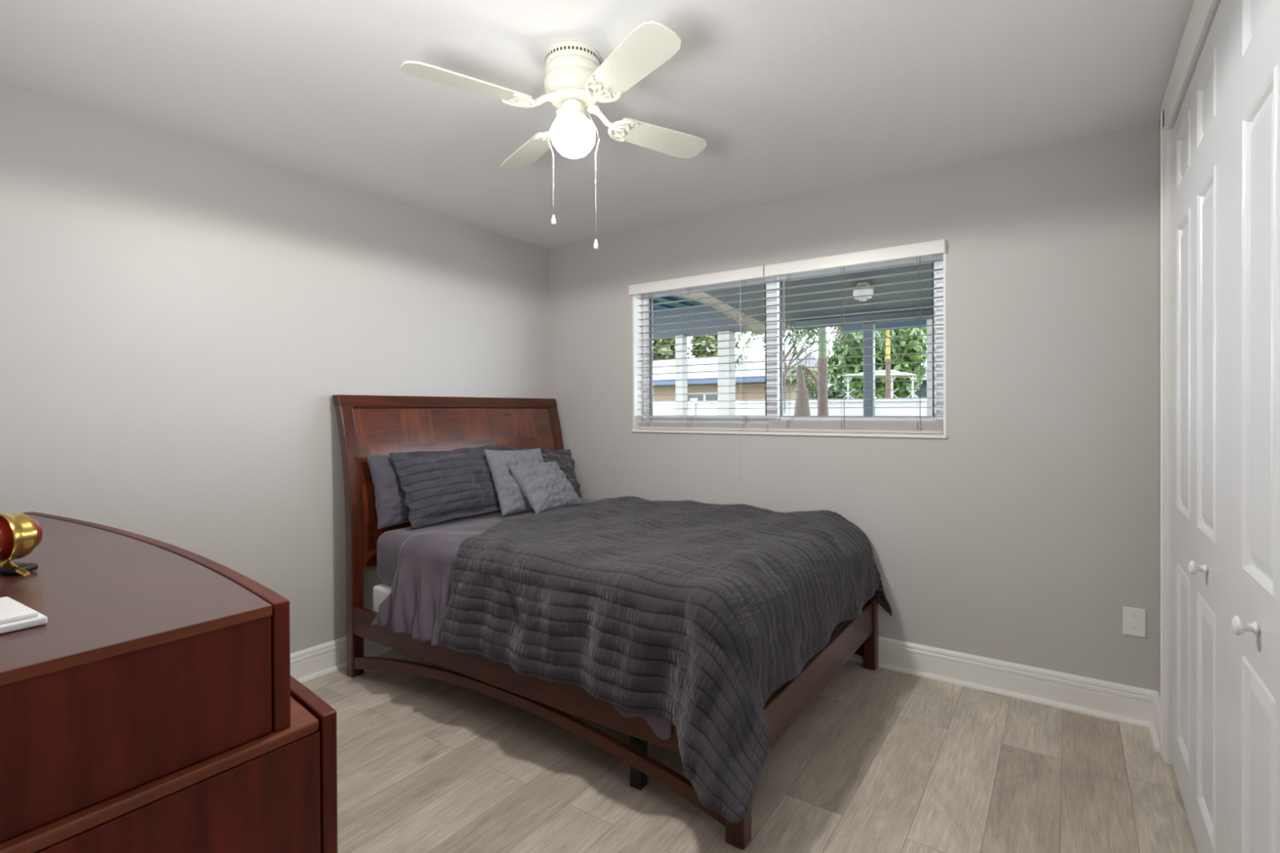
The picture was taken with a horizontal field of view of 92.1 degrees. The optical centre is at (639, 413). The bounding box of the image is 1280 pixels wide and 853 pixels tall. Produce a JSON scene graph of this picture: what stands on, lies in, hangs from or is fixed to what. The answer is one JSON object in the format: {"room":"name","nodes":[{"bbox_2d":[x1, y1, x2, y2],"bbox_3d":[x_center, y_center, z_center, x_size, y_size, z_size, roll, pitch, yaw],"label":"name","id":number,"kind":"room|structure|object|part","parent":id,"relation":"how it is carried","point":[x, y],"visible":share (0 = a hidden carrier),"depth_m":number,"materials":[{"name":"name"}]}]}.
{"room":"bedroom","nodes":[
{"label":"bedroom","id":0,"kind":"room"},
{"bbox_2d":[0,80,550,653],"bbox_3d":[-1.642,0.063,3.074,0.150,2.440,3.658,0,0,35],"label":"wall","id":1,"kind":"structure","parent":0,"point":[182,318],"depth_m":2.68,"materials":[{"name":"paint"}]},
{"bbox_2d":[289,635,395,683],"bbox_3d":[-1.580,1.210,3.004,0.031,0.145,3.358,0,0,35],"label":"baseboard","id":2,"kind":"structure","parent":1,"relation":"attached to","point":[318,660],"depth_m":3.04,"materials":[{"name":"white wood"}]},
{"bbox_2d":[0,0,1194,248],"bbox_3d":[0.047,-1.218,1.892,4.275,0.120,3.658,0,0,35],"label":"ceiling","id":3,"kind":"structure","parent":0,"point":[787,99],"depth_m":2.17,"materials":[{"name":"white paint"}]},
{"bbox_2d":[400,21,706,248],"bbox_3d":[-0.216,-0.845,2.002,0.800,0.624,0.800,0,0,12],"label":"ceiling fan","id":4,"kind":"object","parent":3,"relation":"hanging from","point":[575,80],"visible":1,"depth_m":1.92,"materials":[{"name":"white"}]},
{"bbox_3d":[-0.507,-0.968,1.810,0.365,0.032,0.126,0,0,-33],"label":"blade","id":5,"kind":"part","parent":4,"relation":"part of","materials":[{"name":"white wood"}]},
{"bbox_3d":[-0.407,-0.971,2.292,0.126,0.032,0.365,0,0,-33],"label":"blade","id":6,"kind":"part","parent":4,"relation":"part of","materials":[{"name":"white wood"}]},
{"bbox_3d":[-0.281,-0.629,2.003,0.016,0.032,0.016,0,0,35],"label":"pull knob","id":7,"kind":"part","parent":4,"relation":"part of","materials":[{"name":"white plastic"}]},
{"bbox_3d":[-0.276,-0.808,2.002,0.049,0.332,0.002,0,0,0],"label":"pull chain","id":8,"kind":"part","parent":4,"relation":"part of","materials":[{"name":"white plastic"}]},
{"bbox_3d":[-0.216,-0.891,2.001,0.144,0.119,0.144,0,0,35],"label":"globe","id":9,"kind":"part","parent":4,"relation":"part of"},
{"bbox_3d":[-0.155,-0.769,2.002,0.049,0.412,0.002,0,0,0],"label":"pull chain","id":10,"kind":"part","parent":4,"relation":"part of","materials":[{"name":"white plastic"}]},
{"bbox_3d":[-0.143,-0.549,2.003,0.016,0.032,0.016,0,0,35],"label":"pull knob","id":11,"kind":"part","parent":4,"relation":"part of","materials":[{"name":"white plastic"}]},
{"bbox_3d":[-0.026,-0.969,1.710,0.126,0.032,0.365,0,0,-33],"label":"blade","id":12,"kind":"part","parent":4,"relation":"part of","materials":[{"name":"white wood"}]},
{"bbox_3d":[0.074,-0.972,2.191,0.365,0.032,0.126,0,0,-33],"label":"blade","id":13,"kind":"part","parent":4,"relation":"part of","materials":[{"name":"white wood"}]},
{"bbox_2d":[302,649,1198,852],"bbox_3d":[0.058,1.341,1.905,4.275,0.120,3.658,0,0,35],"label":"floor","id":14,"kind":"structure","parent":0,"point":[881,760],"depth_m":2.15,"materials":[{"name":"wood"}]},
{"bbox_2d":[0,511,337,852],"bbox_3d":[-1.401,0.807,1.390,1.728,0.968,0.644,0,0,35],"label":"dresser","id":15,"kind":"object","parent":14,"relation":"on","point":[157,706],"visible":0.98,"depth_m":0.95,"materials":[{"name":"brown wood"}]},
{"bbox_2d":[0,512,43,576],"bbox_3d":[-1.285,0.262,1.189,0.108,0.132,0.211,0,0,13],"label":"ornament","id":16,"kind":"object","parent":15,"relation":"on","point":[20,534],"visible":1,"depth_m":1.23,"materials":[{"name":"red metal"}]},
{"bbox_3d":[-1.273,0.313,1.242,0.103,0.029,0.012,0,0,13],"label":"leg","id":17,"kind":"part","parent":16,"relation":"part of","materials":[{"name":"gold metal"}]},
{"bbox_2d":[0,596,47,634],"bbox_3d":[-1.029,0.298,0.910,0.170,0.050,0.188,0,0,32],"label":"figurine base","id":18,"kind":"object","parent":15,"relation":"on","point":[15,615],"visible":1,"depth_m":0.93,"materials":[{"name":"white ceramic"}]},
{"bbox_2d":[332,395,878,849],"bbox_3d":[-0.167,0.589,3.080,2.226,1.374,1.572,0,0,35],"label":"bed","id":19,"kind":"object","parent":14,"relation":"on","point":[368,424],"visible":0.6,"depth_m":2.97,"materials":[{"name":"brown wood"}]},
{"bbox_3d":[-1.441,0.599,3.050,0.157,1.366,0.064,0,0,35],"label":"headboard post","id":20,"kind":"part","parent":19,"relation":"part of","materials":[{"name":"brown wood"}]},
{"bbox_3d":[-0.967,0.717,3.638,0.040,0.080,1.440,0,0,35],"label":"headboard rail","id":21,"kind":"part","parent":19,"relation":"part of","materials":[{"name":"brown wood"}]},
{"bbox_3d":[-1.055,-0.068,3.691,0.071,0.058,1.572,0,0,35],"label":"headboard rail","id":22,"kind":"part","parent":19,"relation":"part of","materials":[{"name":"brown wood"}]},
{"bbox_3d":[-1.010,0.319,3.664,0.113,0.716,1.440,0,0,35],"label":"headboard panel","id":23,"kind":"part","parent":19,"relation":"part of","materials":[{"name":"brown wood"}]},
{"bbox_3d":[-0.562,1.003,2.427,2.008,0.133,0.026,0,0,35],"label":"rail","id":24,"kind":"part","parent":19,"relation":"part of","materials":[{"name":"brown wood"}]},
{"bbox_3d":[-0.584,0.589,4.285,0.157,1.366,0.062,0,0,35],"label":"headboard post","id":25,"kind":"part","parent":19,"relation":"part of","materials":[{"name":"brown wood"}]},
{"bbox_2d":[373,582,845,635],"bbox_3d":[-0.085,0.901,3.029,1.895,0.164,1.488,0,0,35],"label":"box spring","id":26,"kind":"object","parent":19,"relation":"on","point":[380,592],"visible":0.12,"depth_m":2.92,"materials":[{"name":"white"}]},
{"bbox_2d":[377,497,597,584],"bbox_3d":[-0.110,0.691,3.046,1.855,0.255,1.470,0,0,35],"label":"mattress","id":27,"kind":"object","parent":26,"relation":"on","point":[389,544],"visible":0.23,"depth_m":2.93,"materials":[{"name":"grey fabric"}]},
{"bbox_2d":[364,449,452,528],"bbox_3d":[-1.130,0.380,3.259,0.183,0.358,0.620,0,0,35],"label":"pillow","id":28,"kind":"object","parent":27,"relation":"on","point":[392,509],"visible":0.3,"depth_m":3.03,"materials":[{"name":"grey fabric"}]},
{"bbox_2d":[389,444,501,529],"bbox_3d":[-0.972,0.369,3.262,0.221,0.380,0.640,0,0,37],"label":"pillow","id":29,"kind":"object","parent":27,"relation":"on","point":[438,486],"visible":0.9,"depth_m":3.15,"materials":[{"name":"grey fabric"}]},
{"bbox_2d":[371,497,671,740],"bbox_3d":[-0.118,0.786,3.005,1.583,0.494,1.618,0,0,35],"label":"sheet","id":30,"kind":"object","parent":27,"relation":"on","point":[416,604],"visible":0.12,"depth_m":2.70,"materials":[{"name":"grey fabric"}]},
{"bbox_2d":[484,448,543,515],"bbox_3d":[-0.663,0.376,3.475,0.224,0.357,0.399,0,0,43],"label":"cushion","id":31,"kind":"object","parent":30,"relation":"on","point":[512,500],"visible":0.58,"depth_m":3.36,"materials":[{"name":"grey fabric"}]},
{"bbox_2d":[495,446,582,497],"bbox_3d":[-0.625,0.388,3.897,0.207,0.390,0.742,0,0,35],"label":"pillow","id":32,"kind":"object","parent":27,"relation":"on","point":[562,457],"visible":0.27,"depth_m":4.03,"materials":[{"name":"grey fabric"}]},
{"bbox_3d":[-0.005,1.145,2.125,0.044,0.272,0.044,0,0,35],"label":"support leg","id":33,"kind":"part","parent":19,"relation":"part of","materials":[{"name":"black wood"}]},
{"bbox_2d":[440,496,892,823],"bbox_3d":[0.060,0.794,2.823,1.719,0.583,1.777,0,0,35],"label":"comforter","id":34,"kind":"object","parent":19,"relation":"on","point":[691,614],"visible":1,"depth_m":2.19,"materials":[{"name":"grey fabric"}]},
{"bbox_2d":[508,461,582,513],"bbox_3d":[-0.529,0.410,3.476,0.243,0.252,0.393,0,0,35],"label":"cushion","id":35,"kind":"object","parent":34,"relation":"on","point":[546,487],"visible":0.99,"depth_m":3.40,"materials":[{"name":"grey fabric"}]},
{"bbox_3d":[0.294,1.105,1.845,0.062,0.352,0.060,0,0,35],"label":"foot post","id":36,"kind":"part","parent":19,"relation":"part of","materials":[{"name":"brown wood"}]},
{"bbox_3d":[0.728,1.011,2.459,0.026,0.150,1.444,0,0,35],"label":"foot rail","id":37,"kind":"part","parent":19,"relation":"part of","materials":[{"name":"brown wood"}]},
{"bbox_3d":[1.152,1.094,3.081,0.062,0.352,0.060,0,0,35],"label":"foot post","id":38,"kind":"part","parent":19,"relation":"part of","materials":[{"name":"brown wood"}]},
{"bbox_2d":[549,123,1157,691],"bbox_3d":[1.105,0.050,3.284,4.125,2.440,0.180,0,0,35],"label":"wall","id":39,"kind":"structure","parent":0,"point":[1024,534],"depth_m":2.84,"materials":[{"name":"paint"}]},
{"bbox_2d":[632,239,946,435],"bbox_3d":[0.750,-0.355,3.514,1.825,0.940,0.166,0,0,35],"label":"trim","id":40,"kind":"structure","parent":39,"relation":"attached to","point":[637,407],"depth_m":3.97,"materials":[{"name":"white wood"}]},
{"bbox_2d":[631,429,946,438],"bbox_3d":[0.749,0.111,3.513,1.829,0.016,0.176,0,0,35],"label":"trim","id":41,"kind":"structure","parent":39,"relation":"attached to","point":[762,433],"depth_m":3.33,"materials":[{"name":"white wood"}]},
{"bbox_2d":[643,254,943,426],"bbox_3d":[0.776,-0.355,3.552,1.801,0.916,0.075,0,0,35],"label":"window","id":42,"kind":"structure","parent":39,"relation":"in","point":[776,406],"depth_m":3.52,"materials":[{"name":"white plastic"}]},
{"bbox_2d":[628,266,770,484],"bbox_3d":[0.338,-0.196,3.735,0.924,1.252,0.101,0,0,35],"label":"window blind","id":43,"kind":"object","parent":42,"relation":"attached to","point":[753,273],"visible":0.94,"depth_m":3.72,"materials":[{"name":"white plastic"}]},
{"bbox_3d":[0.065,-0.344,3.950,0.016,0.860,0.058,0,0,35],"label":"ladder cord","id":44,"kind":"part","parent":43,"relation":"part of","materials":[{"name":"white fabric"}]},
{"bbox_3d":[0.311,-0.345,3.779,0.016,0.860,0.058,0,0,35],"label":"ladder cord","id":45,"kind":"part","parent":43,"relation":"part of","materials":[{"name":"white fabric"}]},
{"bbox_3d":[0.364,0.093,3.747,0.894,0.018,0.048,0,0,35],"label":"rail","id":46,"kind":"part","parent":43,"relation":"part of","materials":[{"name":"grey plastic"}]},
{"bbox_3d":[0.573,-0.170,3.538,0.006,1.200,0.032,0,0,35],"label":"pull cord","id":47,"kind":"part","parent":43,"relation":"part of","materials":[{"name":"white plastic"}]},
{"bbox_3d":[0.611,-0.345,3.571,0.016,0.860,0.058,0,0,35],"label":"ladder cord","id":48,"kind":"part","parent":43,"relation":"part of","materials":[{"name":"white fabric"}]},
{"bbox_3d":[0.417,-0.365,3.773,0.907,0.846,0.030,0,0,35],"label":"sash","id":49,"kind":"part","parent":42,"relation":"part of","materials":[{"name":"white plastic"}]},
{"bbox_2d":[764,239,945,434],"bbox_3d":[1.093,-0.360,3.210,0.912,0.924,0.101,0,0,35],"label":"window blind","id":50,"kind":"object","parent":42,"relation":"attached to","point":[936,247],"visible":0.91,"depth_m":3.19,"materials":[{"name":"white plastic"}]},
{"bbox_3d":[0.829,-0.345,3.420,0.016,0.860,0.058,0,0,35],"label":"ladder cord","id":51,"kind":"part","parent":50,"relation":"part of","materials":[{"name":"white fabric"}]},
{"bbox_3d":[1.075,-0.345,3.249,0.016,0.860,0.058,0,0,35],"label":"ladder cord","id":52,"kind":"part","parent":50,"relation":"part of","materials":[{"name":"white fabric"}]},
{"bbox_3d":[1.101,0.092,3.235,0.896,0.018,0.048,0,0,35],"label":"rail","id":53,"kind":"part","parent":50,"relation":"part of","materials":[{"name":"grey plastic"}]},
{"bbox_3d":[1.379,-0.345,3.038,0.016,0.860,0.058,0,0,35],"label":"ladder cord","id":54,"kind":"part","parent":50,"relation":"part of","materials":[{"name":"white fabric"}]},
{"bbox_3d":[1.131,-0.367,3.323,0.870,0.843,0.030,0,0,35],"label":"sash","id":55,"kind":"part","parent":42,"relation":"part of","materials":[{"name":"white plastic"}]},
{"bbox_2d":[834,628,1156,728],"bbox_3d":[0.722,1.198,3.432,3.325,0.145,0.031,0,0,35],"label":"baseboard","id":56,"kind":"structure","parent":39,"relation":"attached to","point":[1131,704],"depth_m":2.75,"materials":[{"name":"white wood"}]},
{"bbox_2d":[1122,606,1146,637],"bbox_3d":[2.031,0.858,2.534,0.074,0.116,0.007,0,0,35],"label":"wall plate","id":57,"kind":"object","parent":39,"relation":"attached to","point":[1134,620],"visible":1,"depth_m":2.53,"materials":[{"name":"white plastic"}]},
{"bbox_2d":[1157,117,1159,696],"bbox_3d":[1.175,0.061,1.083,0.100,2.440,3.358,0,0,35],"label":"wall","id":58,"kind":"structure","parent":0,"point":[1158,122],"depth_m":2.46,"materials":[{"name":"paint"}]},
{"bbox_2d":[1148,691,1159,752],"bbox_3d":[2.016,1.198,2.408,0.031,0.145,0.238,0,0,35],"label":"baseboard","id":59,"kind":"structure","parent":58,"relation":"attached to","point":[1154,727],"depth_m":2.40,"materials":[{"name":"white wood"}]},
{"bbox_2d":[1160,108,1172,764],"bbox_3d":[1.970,0.069,2.240,0.118,2.404,0.075,0,0,35],"label":"trim","id":60,"kind":"structure","parent":58,"relation":"attached to","point":[1165,135],"depth_m":2.25,"materials":[{"name":"white wood"}]},
{"bbox_2d":[1171,68,1195,844],"bbox_3d":[1.780,0.126,2.000,0.038,2.271,0.512,0,0,35],"label":"door","id":61,"kind":"structure","parent":58,"relation":"in","point":[1184,131],"depth_m":2.00,"materials":[{"name":"white wood"}]},
{"bbox_2d":[1160,0,1221,129],"bbox_3d":[1.415,-1.074,1.442,0.118,0.109,2.002,0,0,35],"label":"trim","id":62,"kind":"structure","parent":58,"relation":"attached to","point":[1202,13],"depth_m":1.82,"materials":[{"name":"white wood"}]},
{"bbox_2d":[1187,0,1228,852],"bbox_3d":[1.493,0.129,1.618,0.074,2.271,0.440,0,0,35],"label":"door","id":63,"kind":"structure","parent":58,"relation":"in","point":[1211,567],"depth_m":1.57,"materials":[{"name":"white wood"}]},
{"bbox_3d":[1.500,0.416,1.659,0.040,0.038,0.038,0,0,35],"label":"knob","id":64,"kind":"part","parent":63,"relation":"part of","materials":[{"name":"white plastic"}]},
{"bbox_2d":[1227,0,1279,852],"bbox_3d":[1.241,0.132,1.256,0.074,2.271,0.440,0,0,35],"label":"door","id":65,"kind":"structure","parent":58,"relation":"in","point":[1254,25],"depth_m":1.23,"materials":[{"name":"white wood"}]},
{"bbox_3d":[1.192,0.420,1.215,0.040,0.038,0.038,0,0,35],"label":"knob","id":66,"kind":"part","parent":65,"relation":"part of","materials":[{"name":"white plastic"}]},
{"label":"outside","id":67,"kind":"structure","parent":0,"visible":0},
{"bbox_2d":[652,292,764,338],"bbox_3d":[-2.752,-1.301,8.436,7.860,0.640,3.900,0,0,35],"label":"carport roof","id":68,"kind":"structure","parent":67,"point":[699,295],"depth_m":7.89,"materials":[{"name":"teal paint"}]},
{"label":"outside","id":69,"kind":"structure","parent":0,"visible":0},
{"bbox_3d":[13.112,1.205,45.200,90.000,0.180,70.800,0,0,35],"label":"lawn","id":70,"kind":"structure","parent":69,"visible":0},
{"bbox_2d":[653,337,688,360],"bbox_3d":[0.786,-1.978,32.304,3.112,6.504,3.224,0,0,35],"label":"leafy tree","id":71,"kind":"object","parent":70,"relation":"on","point":[664,341],"visible":0.2,"depth_m":31.30,"materials":[{"name":"green plant"}]},
{"bbox_2d":[687,333,739,358],"bbox_3d":[3.840,-1.977,31.656,2.717,6.483,3.180,0,0,35],"label":"leafy tree","id":72,"kind":"object","parent":70,"relation":"on","point":[713,337],"visible":0.3,"depth_m":30.77,"materials":[{"name":"green plant"}]},
{"bbox_2d":[653,351,835,401],"bbox_3d":[2.207,-0.549,26.595,10.700,3.620,6.780,0,0,35],"label":"house","id":73,"kind":"structure","parent":70,"relation":"on","point":[754,373],"depth_m":23.28,"materials":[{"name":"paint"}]},
{"bbox_3d":[2.050,-0.370,23.230,0.760,0.660,0.030,0,0,35],"label":"pane","id":74,"kind":"part","parent":73,"relation":"part of","materials":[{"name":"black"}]},
{"bbox_3d":[2.761,-0.371,22.736,0.770,0.660,0.030,0,0,35],"label":"pane","id":75,"kind":"part","parent":73,"relation":"part of","materials":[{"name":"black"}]},
{"bbox_2d":[712,325,831,368],"bbox_3d":[2.246,-0.107,10.420,1.927,2.967,1.943,0,0,35],"label":"palm","id":76,"kind":"object","parent":70,"relation":"on","point":[739,336],"visible":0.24,"depth_m":10.60,"materials":[{"name":"green plant"}]},
{"bbox_2d":[653,397,926,416],"bbox_3d":[0.946,0.515,12.762,19.000,1.650,0.120,0,0,35],"label":"fence","id":77,"kind":"object","parent":70,"relation":"on","point":[658,407],"visible":0.04,"depth_m":11.16,"materials":[{"name":"grey plastic"}]},
{"bbox_3d":[1.110,0.515,12.648,0.110,1.650,0.120,0,0,35],"label":"post","id":78,"kind":"part","parent":77,"relation":"part of","materials":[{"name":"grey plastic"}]},
{"bbox_3d":[0.945,-0.228,12.762,19.000,0.055,0.110,0,0,35],"label":"rail","id":79,"kind":"part","parent":77,"relation":"part of","materials":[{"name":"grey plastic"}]},
{"bbox_2d":[794,364,810,415],"bbox_3d":[2.559,0.291,9.912,0.383,2.131,0.400,0,0,35],"label":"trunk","id":80,"kind":"object","parent":70,"relation":"on","point":[801,402],"visible":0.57,"depth_m":9.81,"materials":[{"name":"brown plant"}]},
{"bbox_2d":[785,361,833,399],"bbox_3d":[3.760,0.099,13.757,1.094,2.515,0.875,0,0,10],"label":"shrub","id":81,"kind":"object","parent":70,"relation":"on","point":[808,379],"visible":0.38,"depth_m":13.64,"materials":[{"name":"green plant"}]},
{"bbox_2d":[782,326,843,379],"bbox_3d":[4.072,-1.072,15.385,2.097,4.835,3.277,0,0,-25],"label":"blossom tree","id":82,"kind":"object","parent":70,"relation":"on","point":[836,329],"visible":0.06,"depth_m":15.14,"materials":[{"name":"green plant"}]},
{"bbox_2d":[801,364,828,415],"bbox_3d":[2.821,0.280,9.913,0.580,2.136,0.070,0,0,35],"label":"trunk","id":83,"kind":"object","parent":70,"relation":"on","point":[809,371],"visible":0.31,"depth_m":9.92,"materials":[{"name":"grey plant"}]},
{"bbox_2d":[808,379,860,399],"bbox_3d":[4.510,0.280,14.540,1.392,2.141,1.146,0,0,35],"label":"shrub","id":84,"kind":"object","parent":70,"relation":"on","point":[837,395],"visible":0.22,"depth_m":14.29,"materials":[{"name":"green plant"}]},
{"bbox_2d":[826,326,857,398],"bbox_3d":[6.859,-0.853,19.866,2.034,4.342,2.229,0,0,35],"label":"leafy tree","id":85,"kind":"object","parent":70,"relation":"on","point":[834,362],"visible":0.1,"depth_m":19.53,"materials":[{"name":"green plant"}]},
{"bbox_2d":[830,327,926,398],"bbox_3d":[4.624,-0.258,11.383,2.013,3.238,1.928,0,0,-37],"label":"palm","id":86,"kind":"object","parent":70,"relation":"on","point":[888,350],"visible":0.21,"depth_m":11.38,"materials":[{"name":"green plant"}]},
{"bbox_2d":[835,327,926,398],"bbox_3d":[6.705,-1.180,16.666,2.701,5.030,2.596,0,0,35],"label":"leafy tree","id":87,"kind":"object","parent":70,"relation":"on","point":[908,348],"visible":0.25,"depth_m":16.12,"materials":[{"name":"green plant"}]},
{"bbox_2d":[842,370,926,399],"bbox_3d":[5.360,0.187,13.445,1.576,2.260,1.400,0,0,35],"label":"pavilion","id":88,"kind":"object","parent":70,"relation":"on","point":[900,375],"visible":0.47,"depth_m":13.04,"materials":[{"name":"grey plastic"}]},
{"bbox_3d":[4.494,0.262,13.316,0.252,2.120,0.040,0,0,35],"label":"post","id":89,"kind":"part","parent":88,"relation":"part of","materials":[{"name":"white wood"}]},
{"bbox_3d":[5.234,0.261,12.803,0.252,2.120,0.040,0,0,35],"label":"post","id":90,"kind":"part","parent":88,"relation":"part of","materials":[{"name":"white wood"}]},
{"bbox_3d":[5.562,0.261,12.575,0.252,2.120,0.040,0,0,35],"label":"post","id":91,"kind":"part","parent":88,"relation":"part of","materials":[{"name":"white wood"}]},
{"bbox_2d":[899,365,926,397],"bbox_3d":[12.326,-0.178,19.076,8.300,2.870,5.600,0,0,35],"label":"house","id":92,"kind":"structure","parent":70,"relation":"on","point":[923,392],"depth_m":18.74,"materials":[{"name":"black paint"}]},
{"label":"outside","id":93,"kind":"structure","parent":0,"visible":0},
{"bbox_3d":[0.317,1.426,7.471,16.000,0.150,5.782,0,0,35],"label":"patio","id":94,"kind":"object","parent":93,"visible":0},
{"bbox_2d":[675,335,687,415],"bbox_3d":[0.550,0.161,8.141,0.120,2.370,0.120,0,0,35],"label":"post","id":95,"kind":"object","parent":94,"relation":"on","point":[681,402],"visible":0.3,"depth_m":8.09,"materials":[{"name":"grey paint"}]},
{"bbox_2d":[717,330,735,415],"bbox_3d":[1.092,0.161,7.764,0.170,2.370,0.170,0,0,35],"label":"post","id":96,"kind":"object","parent":94,"relation":"on","point":[726,390],"visible":0.27,"depth_m":7.69,"materials":[{"name":"grey paint"}]},
{"bbox_2d":[738,325,904,415],"bbox_3d":[2.694,-0.184,9.073,2.319,3.131,2.492,0,0,35],"label":"palm","id":97,"kind":"object","parent":94,"relation":"on","point":[820,362],"visible":0.3,"depth_m":9.03,"materials":[{"name":"green"}]},
{"bbox_2d":[862,322,875,416],"bbox_3d":[2.501,0.183,6.726,0.105,2.325,0.105,0,0,35],"label":"porch post","id":98,"kind":"object","parent":94,"relation":"on","point":[867,334],"visible":0.45,"depth_m":6.68,"materials":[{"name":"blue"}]},
{"bbox_2d":[926,319,932,416],"bbox_3d":[3.210,0.150,6.537,0.270,2.385,0.270,0,0,35],"label":"pillar","id":99,"kind":"structure","parent":94,"relation":"on","point":[929,322],"depth_m":6.48,"materials":[{"name":"grey paint"}]},
{"bbox_2d":[702,262,932,333],"bbox_3d":[3.099,-1.240,4.887,5.480,0.535,4.740,0,0,35],"label":"porch roof","id":100,"kind":"structure","parent":99,"relation":"on","point":[928,275],"depth_m":6.21,"materials":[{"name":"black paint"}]},
{"bbox_2d":[851,282,875,301],"bbox_3d":[2.028,-1.102,5.607,0.200,0.170,0.200,0,0,35],"label":"lamp","id":101,"kind":"object","parent":100,"relation":"hanging from","point":[863,291],"visible":0.88,"depth_m":5.55,"materials":[{"name":"white glass"}]},
{"bbox_3d":[2.028,-1.152,5.607,0.200,0.070,0.200,0,0,35],"label":"lamp shade","id":102,"kind":"part","parent":101,"relation":"part of","materials":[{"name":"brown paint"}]},
{"bbox_2d":[853,288,873,301],"bbox_3d":[2.028,-1.067,5.607,0.176,0.100,0.176,0,0,35],"label":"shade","id":103,"kind":"object","parent":101,"relation":"on","point":[856,292],"depth_m":5.55,"materials":[{"name":"white glass"}]}
]}

